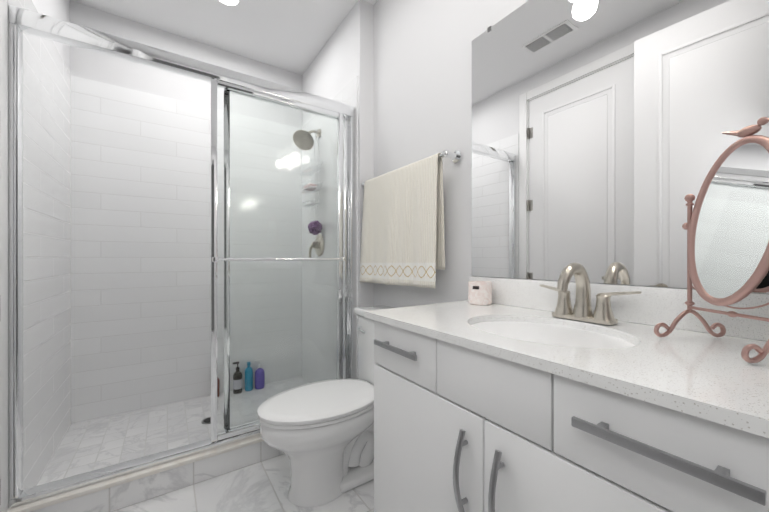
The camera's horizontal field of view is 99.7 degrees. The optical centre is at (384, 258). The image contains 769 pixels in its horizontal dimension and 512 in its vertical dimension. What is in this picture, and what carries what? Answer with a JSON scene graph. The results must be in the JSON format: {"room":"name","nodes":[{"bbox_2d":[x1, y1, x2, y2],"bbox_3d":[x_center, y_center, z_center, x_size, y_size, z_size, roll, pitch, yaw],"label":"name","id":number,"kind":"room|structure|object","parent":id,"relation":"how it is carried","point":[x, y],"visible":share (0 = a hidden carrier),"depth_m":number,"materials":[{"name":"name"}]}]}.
{"room":"bathroom","nodes":[
{"label":"bathroom","id":0,"kind":"room"},
{"bbox_2d":[32,0,69,72],"bbox_3d":[-1.194,-0.264,0.798,0.110,2.630,2.990,0,0,-34],"label":"wall","id":1,"kind":"structure","parent":0,"point":[59,9],"depth_m":1.80,"materials":[{"name":"white paint"}]},
{"bbox_2d":[0,0,7,511],"bbox_3d":[-1.150,-0.200,0.747,0.126,2.502,0.939,0,0,-34],"label":"door frame","id":2,"kind":"structure","parent":1,"relation":"attached to","point":[3,275],"depth_m":1.14,"materials":[{"name":"white paint"}]},
{"bbox_2d":[7,0,74,508],"bbox_3d":[-1.646,-0.035,1.573,0.006,2.170,0.960,0,0,-34],"label":"shower wall tile","id":3,"kind":"structure","parent":1,"relation":"attached to","point":[48,85],"depth_m":1.58,"materials":[{"name":"white tile"}]},
{"bbox_2d":[70,0,301,127],"bbox_3d":[-1.306,-0.265,2.465,1.785,2.630,0.100,0,0,-34],"label":"wall","id":4,"kind":"structure","parent":0,"point":[94,66],"depth_m":2.26,"materials":[{"name":"white paint"}]},
{"bbox_2d":[75,76,298,423],"bbox_3d":[-1.318,-0.050,2.393,1.465,2.140,0.006,0,0,-34],"label":"shower wall tile","id":5,"kind":"structure","parent":4,"relation":"attached to","point":[116,250],"depth_m":2.26,"materials":[{"name":"white tile"}]},
{"bbox_2d":[71,0,377,74],"bbox_3d":[-0.499,-1.619,1.265,1.785,0.080,2.990,0,0,-34],"label":"ceiling","id":6,"kind":"structure","parent":0,"point":[293,36],"depth_m":2.17,"materials":[{"name":"white paint"}]},
{"bbox_2d":[216,0,241,7],"bbox_3d":[-0.949,-1.576,1.956,0.170,0.007,0.170,0,0,-34],"label":"recessed light","id":7,"kind":"object","parent":6,"relation":"in","point":[232,3],"visible":1,"depth_m":2.00,"materials":[{"name":"white paint"}]},
{"bbox_2d":[302,0,373,315],"bbox_3d":[-0.390,-0.265,2.415,0.100,2.630,1.005,0,0,-34],"label":"wall","id":8,"kind":"structure","parent":0,"point":[344,57],"depth_m":2.02,"materials":[{"name":"white paint"}]},
{"bbox_2d":[9,5,354,507],"bbox_3d":[-0.792,-0.007,1.612,1.452,1.864,0.100,0,0,-34],"label":"shower door frame","id":9,"kind":"object","parent":8,"relation":"attached to","point":[22,21],"visible":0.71,"depth_m":1.58,"materials":[{"name":"silver metal"}]},
{"bbox_2d":[299,76,357,382],"bbox_3d":[-0.435,-0.035,2.388,0.006,2.170,0.960,0,0,-34],"label":"shower wall tile","id":10,"kind":"structure","parent":8,"relation":"attached to","point":[348,95],"depth_m":2.41,"materials":[{"name":"white tile"}]},
{"bbox_2d":[293,129,320,149],"bbox_3d":[-0.564,-0.893,2.389,0.204,0.174,0.136,0,0,-34],"label":"shower head","id":11,"kind":"object","parent":10,"relation":"attached to","point":[301,140],"depth_m":2.37},
{"bbox_2d":[299,129,322,215],"bbox_3d":[-0.554,-0.630,2.428,0.103,0.689,0.258,0,0,-34],"label":"shower caddy","id":12,"kind":"object","parent":11,"relation":"hanging from","point":[307,187],"depth_m":2.42,"materials":[{"name":"silver metal"}]},
{"bbox_2d":[308,220,322,234],"bbox_3d":[-0.510,-0.224,2.385,0.108,0.109,0.106,0,0,-34],"label":"loofah","id":13,"kind":"object","parent":12,"relation":"hanging from","point":[316,228],"depth_m":2.35,"materials":[{"name":"purple plastic"}]},
{"bbox_2d":[309,234,323,257],"bbox_3d":[-0.527,-0.087,2.447,0.080,0.197,0.170,0,0,-34],"label":"shower valve","id":14,"kind":"object","parent":10,"relation":"attached to","point":[317,245],"depth_m":2.43,"materials":[{"name":"silver metal"}]},
{"bbox_2d":[374,0,768,307],"bbox_3d":[0.224,-0.265,1.692,0.110,2.630,2.890,0,0,-34],"label":"wall","id":15,"kind":"structure","parent":0,"point":[422,79],"depth_m":1.57,"materials":[{"name":"white paint"}]},
{"bbox_2d":[362,150,461,185],"bbox_3d":[0.096,-0.450,1.699,0.093,0.052,0.737,0,0,-34],"label":"towel rail","id":16,"kind":"object","parent":15,"relation":"attached to","point":[455,156],"visible":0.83,"depth_m":1.42,"materials":[{"name":"silver metal"}]},
{"bbox_2d":[359,153,444,287],"bbox_3d":[0.059,-0.162,1.684,0.087,0.606,0.661,0,0,-34],"label":"hanging towel","id":17,"kind":"object","parent":16,"relation":"hanging from","point":[402,240],"visible":1,"depth_m":1.59,"materials":[{"name":"beige fabric"}]},
{"bbox_2d":[472,0,768,292],"bbox_3d":[0.625,-0.424,0.988,0.008,0.996,0.919,0,0,-34],"label":"wall mirror","id":18,"kind":"object","parent":15,"relation":"attached to","point":[601,143],"visible":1,"depth_m":0.95,"materials":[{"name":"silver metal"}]},
{"label":"outside","id":19,"kind":"structure","parent":0,"visible":0},
{"bbox_2d":[36,377,373,511],"bbox_3d":[-0.499,1.066,1.267,1.765,0.090,2.990,0,0,-34],"label":"floor","id":20,"kind":"structure","parent":19,"point":[87,446],"depth_m":1.67,"materials":[{"name":"tile"}]},
{"bbox_2d":[8,435,284,511],"bbox_3d":[-0.805,0.988,1.631,1.465,0.125,0.132,0,0,-34],"label":"curb","id":21,"kind":"object","parent":20,"relation":"on","point":[122,491],"visible":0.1,"depth_m":1.43,"materials":[{"name":"tile"}]},
{"bbox_2d":[201,417,210,423],"bbox_3d":[-1.099,1.017,2.038,0.090,0.004,0.090,0,0,-34],"label":"shower drain","id":22,"kind":"object","parent":20,"relation":"on","point":[207,420],"visible":0.6,"depth_m":2.02,"materials":[{"name":"silver metal"}]},
{"bbox_2d":[217,372,219,396],"bbox_3d":[-1.240,0.931,2.390,0.044,0.175,0.044,0,0,-34],"label":"bottle","id":23,"kind":"object","parent":20,"relation":"on","point":[218,387],"depth_m":2.38,"materials":[{"name":"brown plastic"}]},
{"bbox_2d":[233,362,241,393],"bbox_3d":[-1.116,0.903,2.463,0.068,0.232,0.065,0,0,-34],"label":"bottle","id":24,"kind":"object","parent":20,"relation":"on","point":[237,381],"depth_m":2.44,"materials":[{"name":"grey plastic"}]},
{"bbox_2d":[245,362,252,390],"bbox_3d":[-1.050,0.911,2.511,0.060,0.215,0.060,0,0,-34],"label":"bottle","id":25,"kind":"object","parent":20,"relation":"on","point":[248,378],"depth_m":2.49,"materials":[{"name":"teal plastic"}]},
{"bbox_2d":[255,359,264,388],"bbox_3d":[-0.982,0.908,2.553,0.073,0.222,0.073,0,0,-34],"label":"bottle","id":26,"kind":"object","parent":20,"relation":"on","point":[258,372],"depth_m":2.53,"materials":[{"name":"purple plastic"}]},
{"bbox_2d":[257,305,394,506],"bbox_3d":[-0.208,0.662,1.553,0.759,0.774,0.404,0,0,-34],"label":"toilet","id":27,"kind":"object","parent":20,"relation":"on","point":[320,434],"visible":0.77,"depth_m":1.40,"materials":[{"name":"white ceramic"}]},
{"bbox_2d":[364,276,768,511],"bbox_3d":[0.399,0.563,0.835,0.554,0.974,0.921,0,0,-34],"label":"bathroom vanity","id":28,"kind":"object","parent":20,"relation":"on","point":[515,396],"visible":0.94,"depth_m":0.63,"materials":[{"name":"white wood"}]},
{"bbox_2d":[468,281,491,304],"bbox_3d":[0.366,0.132,1.246,0.090,0.086,0.088,0,0,-34],"label":"candle","id":29,"kind":"object","parent":28,"relation":"on","point":[479,292],"visible":0.98,"depth_m":1.21,"materials":[{"name":"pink wax"}]},
{"bbox_2d":[540,262,641,324],"bbox_3d":[0.522,0.093,0.892,0.152,0.164,0.266,0,0,-34],"label":"faucet","id":30,"kind":"object","parent":28,"relation":"on","point":[601,314],"visible":1,"depth_m":0.90,"materials":[{"name":"silver metal"}]},
{"bbox_2d":[654,117,768,362],"bbox_3d":[0.670,-0.044,0.625,0.155,0.436,0.205,0,0,0],"label":"mirror","id":31,"kind":"object","parent":28,"relation":"on","point":[726,226],"visible":1,"depth_m":0.62,"materials":[{"name":"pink metal"}]}
]}

